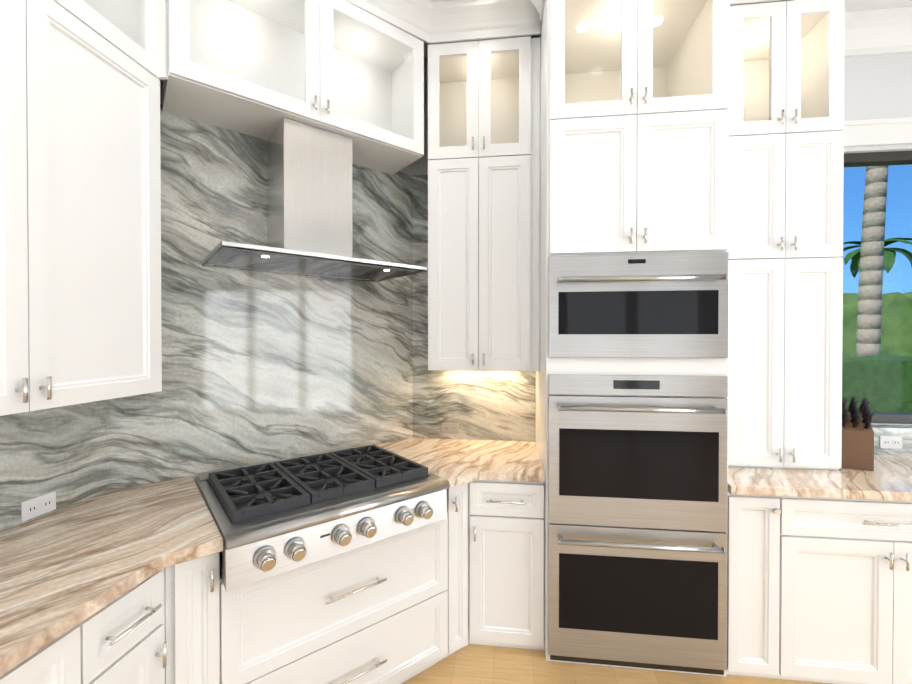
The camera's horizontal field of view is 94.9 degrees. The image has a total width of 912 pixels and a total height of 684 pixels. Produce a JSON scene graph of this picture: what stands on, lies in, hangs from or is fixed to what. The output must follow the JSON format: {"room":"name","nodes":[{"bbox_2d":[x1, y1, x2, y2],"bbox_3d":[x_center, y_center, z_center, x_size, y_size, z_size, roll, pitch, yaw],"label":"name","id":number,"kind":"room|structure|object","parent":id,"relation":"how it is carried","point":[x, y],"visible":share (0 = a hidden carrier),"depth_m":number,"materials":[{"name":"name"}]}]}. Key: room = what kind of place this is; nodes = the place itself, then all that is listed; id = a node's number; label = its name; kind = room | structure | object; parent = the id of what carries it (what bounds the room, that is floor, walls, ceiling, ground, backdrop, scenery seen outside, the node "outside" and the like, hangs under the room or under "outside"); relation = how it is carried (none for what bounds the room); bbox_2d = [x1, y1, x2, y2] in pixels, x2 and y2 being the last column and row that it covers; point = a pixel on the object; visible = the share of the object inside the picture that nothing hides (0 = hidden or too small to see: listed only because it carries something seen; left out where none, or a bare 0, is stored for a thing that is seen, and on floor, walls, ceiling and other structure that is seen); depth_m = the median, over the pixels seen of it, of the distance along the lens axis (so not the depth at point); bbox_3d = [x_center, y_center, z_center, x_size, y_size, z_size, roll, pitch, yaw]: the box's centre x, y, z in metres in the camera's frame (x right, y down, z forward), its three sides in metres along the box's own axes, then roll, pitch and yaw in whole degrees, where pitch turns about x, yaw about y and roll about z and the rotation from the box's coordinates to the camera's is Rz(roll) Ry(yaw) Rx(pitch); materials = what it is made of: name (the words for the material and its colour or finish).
{"room":"kitchen","nodes":[
{"label":"kitchen","id":0,"kind":"room"},
{"bbox_2d":[160,80,411,174],"bbox_3d":[-0.934,-0.179,2.377,1.138,3.500,1.138,0,0,7],"label":"wall","id":1,"kind":"structure","parent":0,"point":[407,169],"depth_m":2.83,"materials":[{"name":"white paint"}]},
{"bbox_2d":[0,0,167,415],"bbox_3d":[-1.452,-0.441,1.261,0.368,1.300,0.972,0,0,7],"label":"upper cabinet","id":2,"kind":"object","parent":1,"relation":"attached to","point":[80,241],"depth_m":1.39,"materials":[{"name":"white wood"}]},
{"bbox_2d":[110,104,412,489],"bbox_3d":[-0.926,-0.235,2.367,1.604,1.789,0.020,0,1,-38],"label":"backsplash","id":3,"kind":"structure","parent":1,"relation":"attached to","point":[259,367],"depth_m":2.23,"materials":[{"name":"stone"}]},
{"bbox_2d":[162,0,423,174],"bbox_3d":[-0.777,-1.426,2.204,1.240,0.665,0.405,0,1,-38],"label":"upper cabinet","id":4,"kind":"object","parent":1,"relation":"attached to","point":[261,69],"visible":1,"depth_m":2.18,"materials":[{"name":"white wood"}]},
{"bbox_2d":[201,117,426,281],"bbox_3d":[-0.711,-0.732,2.158,0.970,0.715,0.568,0,1,-38],"label":"range hood","id":5,"kind":"object","parent":1,"relation":"attached to","point":[309,206],"visible":1,"depth_m":2.12,"materials":[{"name":"metal"}]},
{"bbox_2d":[345,0,780,43],"bbox_3d":[0.299,-1.833,1.003,3.249,0.168,3.547,0,0,7],"label":"crown molding","id":6,"kind":"structure","parent":1,"relation":"attached to","point":[428,21],"depth_m":2.38,"materials":[{"name":"white wood"}]},
{"bbox_2d":[402,644,831,683],"bbox_3d":[1.333,1.643,-0.500,6.720,0.100,6.750,0,0,7],"label":"floor","id":7,"kind":"structure","parent":0,"point":[476,664],"depth_m":1.99,"materials":[{"name":"brown wood"}]},
{"bbox_2d":[0,616,91,683],"bbox_3d":[-1.331,1.148,0.845,0.668,0.868,0.559,0,0,7],"label":"base cabinet","id":8,"kind":"object","parent":7,"relation":"on","point":[67,659],"depth_m":1.04,"materials":[{"name":"white wood"}]},
{"bbox_2d":[0,475,222,675],"bbox_3d":[-1.073,0.690,1.185,1.140,0.040,3.548,0,0,7],"label":"countertop","id":9,"kind":"structure","parent":8,"relation":"on","point":[64,570],"depth_m":1.34,"materials":[{"name":"stone"}]},
{"bbox_2d":[195,444,449,590],"bbox_3d":[-0.634,0.718,1.974,0.925,0.221,0.851,0,1,-38],"label":"gas rangetop","id":10,"kind":"object","parent":9,"relation":"on","point":[274,517],"visible":1,"depth_m":1.73,"materials":[{"name":"metal"}]},
{"bbox_2d":[92,567,166,683],"bbox_3d":[-1.281,1.145,1.265,0.668,0.868,0.287,0,0,7],"label":"base cabinet","id":11,"kind":"object","parent":7,"relation":"on","point":[120,639],"depth_m":1.23,"materials":[{"name":"white wood"}]},
{"bbox_2d":[165,483,468,683],"bbox_3d":[-0.517,1.140,1.870,1.298,0.869,0.358,0,1,-38],"label":"base cabinet","id":12,"kind":"object","parent":7,"relation":"on","point":[393,609],"visible":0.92,"depth_m":1.72,"materials":[{"name":"white wood"}]},
{"bbox_2d":[469,480,543,649],"bbox_3d":[0.293,1.136,2.442,0.383,0.869,0.695,0,0,7],"label":"base cabinet","id":13,"kind":"object","parent":7,"relation":"on","point":[506,563],"visible":0.96,"depth_m":2.14,"materials":[{"name":"white wood"}]},
{"bbox_2d":[375,438,544,487],"bbox_3d":[-0.146,0.680,2.420,1.251,0.040,0.878,0,0,7],"label":"countertop","id":14,"kind":"structure","parent":13,"relation":"on","point":[458,461],"depth_m":2.37,"materials":[{"name":"stone"}]},
{"bbox_2d":[536,0,729,676],"bbox_3d":[0.895,-0.094,2.322,0.835,3.330,0.816,0,0,7],"label":"tall cabinet","id":15,"kind":"object","parent":7,"relation":"on","point":[632,410],"visible":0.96,"depth_m":1.99,"materials":[{"name":"white wood"}]},
{"bbox_2d":[727,492,786,679],"bbox_3d":[1.430,1.137,2.310,0.227,0.868,0.733,0,0,7],"label":"base cabinet","id":16,"kind":"object","parent":7,"relation":"on","point":[756,524],"depth_m":1.95,"materials":[{"name":"white wood"}]},
{"bbox_2d":[787,496,911,683],"bbox_3d":[2.006,1.137,2.242,0.933,0.868,0.733,0,0,7],"label":"base cabinet","id":17,"kind":"object","parent":7,"relation":"on","point":[819,589],"depth_m":1.91,"materials":[{"name":"white wood"}]},
{"bbox_2d":[728,424,911,501],"bbox_3d":[3.057,0.604,2.103,3.506,0.198,0.756,0,0,7],"label":"countertop","id":18,"kind":"structure","parent":17,"relation":"on","point":[889,478],"depth_m":2.02,"materials":[{"name":"stone"}]},
{"bbox_2d":[728,0,844,469],"bbox_3d":[1.665,-0.550,2.386,0.674,2.419,0.502,0,0,7],"label":"tall cabinet","id":19,"kind":"object","parent":18,"relation":"on","point":[786,185],"visible":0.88,"depth_m":2.17,"materials":[{"name":"white wood"}]},
{"bbox_2d":[841,396,874,470],"bbox_3d":[2.116,0.473,2.251,0.138,0.376,0.293,0,1,27],"label":"knife block","id":20,"kind":"object","parent":18,"relation":"on","point":[857,442],"visible":0.85,"depth_m":2.17,"materials":[{"name":"brown wood"}]},
{"bbox_2d":[880,436,902,448],"bbox_3d":[2.538,0.585,2.440,0.116,0.072,0.008,0,0,7],"label":"electrical outlet","id":21,"kind":"object","parent":18,"relation":"attached to","point":[892,442],"visible":1,"depth_m":2.44,"materials":[{"name":"white plastic"}]},
{"bbox_2d":[396,0,911,57],"bbox_3d":[1.333,-1.956,-0.528,6.720,0.100,6.750,0,0,7],"label":"ceiling","id":22,"kind":"structure","parent":0,"point":[855,5],"depth_m":2.40,"materials":[{"name":"white paint"}]},
{"bbox_2d":[412,53,911,441],"bbox_3d":[1.718,-0.182,2.738,6.720,3.500,0.200,0,0,7],"label":"wall","id":23,"kind":"structure","parent":0,"point":[877,86],"depth_m":2.53,"materials":[{"name":"white paint"}]},
{"bbox_2d":[413,175,535,440],"bbox_3d":[0.114,-0.238,2.814,0.830,1.789,0.020,0,0,7],"label":"backsplash","id":24,"kind":"structure","parent":23,"relation":"attached to","point":[487,405],"depth_m":2.82,"materials":[{"name":"stone"}]},
{"bbox_2d":[442,423,458,433],"bbox_3d":[-0.038,0.582,2.824,0.116,0.072,0.008,0,0,7],"label":"outlet","id":25,"kind":"object","parent":24,"relation":"attached to","point":[450,428],"visible":1,"depth_m":2.82,"materials":[{"name":"grey plastic"}]},
{"bbox_2d":[428,36,539,370],"bbox_3d":[0.176,-0.796,2.610,0.658,1.930,0.402,0,0,7],"label":"upper cabinet","id":26,"kind":"object","parent":23,"relation":"attached to","point":[483,205],"visible":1,"depth_m":2.45,"materials":[{"name":"white wood"}]},
{"bbox_2d":[842,150,911,423],"bbox_3d":[3.387,-0.331,2.510,2.350,1.660,0.080,0,0,7],"label":"window","id":27,"kind":"structure","parent":23,"relation":"in","point":[878,158],"depth_m":2.56,"materials":[{"name":"brown metal"}]},
{"bbox_2d":[842,6,911,146],"bbox_3d":[3.437,-1.556,2.367,2.820,0.744,0.110,0,0,7],"label":"crown molding","id":28,"kind":"structure","parent":23,"relation":"attached to","point":[878,32],"depth_m":2.49,"materials":[{"name":"white wood"}]},
{"bbox_3d":[-1.916,-0.159,-0.231,0.200,3.500,6.550,0,0,7],"label":"wall","id":29,"kind":"structure","parent":0,"visible":0},
{"bbox_2d":[0,399,110,532],"bbox_3d":[-1.696,-0.221,0.677,0.020,1.789,2.406,0,0,7],"label":"backsplash","id":30,"kind":"structure","parent":29,"relation":"attached to","point":[64,452],"depth_m":1.64,"materials":[{"name":"stone"}]},
{"bbox_2d":[21,491,55,521],"bbox_3d":[-1.575,0.620,1.583,0.008,0.072,0.116,0,0,7],"label":"electrical outlet","id":31,"kind":"object","parent":30,"relation":"attached to","point":[37,506],"visible":1,"depth_m":1.58,"materials":[{"name":"white plastic"}]},
{"label":"outside","id":32,"kind":"structure","parent":0,"visible":0},
{"bbox_3d":[36.946,1.682,57.552,120.000,0.100,116.800,0,0,7],"label":"ground","id":33,"kind":"structure","parent":32,"visible":0},
{"bbox_2d":[855,165,888,356],"bbox_3d":[7.583,-2.999,7.206,5.230,10.062,5.165,0,0,7],"label":"palm tree","id":34,"kind":"object","parent":33,"relation":"on","point":[868,332],"depth_m":7.16,"materials":[{"name":"grey plant"}]},
{"bbox_2d":[842,292,911,356],"bbox_3d":[43.523,-0.932,27.955,100.000,5.599,6.000,0,0,7],"label":"tree","id":35,"kind":"object","parent":33,"relation":"on","point":[896,326],"depth_m":26.81,"materials":[{"name":"green plant"}]},
{"bbox_2d":[842,354,911,412],"bbox_3d":[12.597,1.106,4.837,20.000,1.890,1.600,0,0,7],"label":"hedge","id":36,"kind":"object","parent":33,"relation":"on","point":[865,375],"depth_m":4.93,"materials":[{"name":"green plant"}]},
{"bbox_2d":[843,238,911,277],"bbox_3d":[19.721,-1.482,19.685,3.012,6.831,3.104,0,0,7],"label":"palm tree","id":37,"kind":"object","parent":33,"relation":"on","point":[889,257],"depth_m":19.38,"materials":[{"name":"green plant"}]}
]}

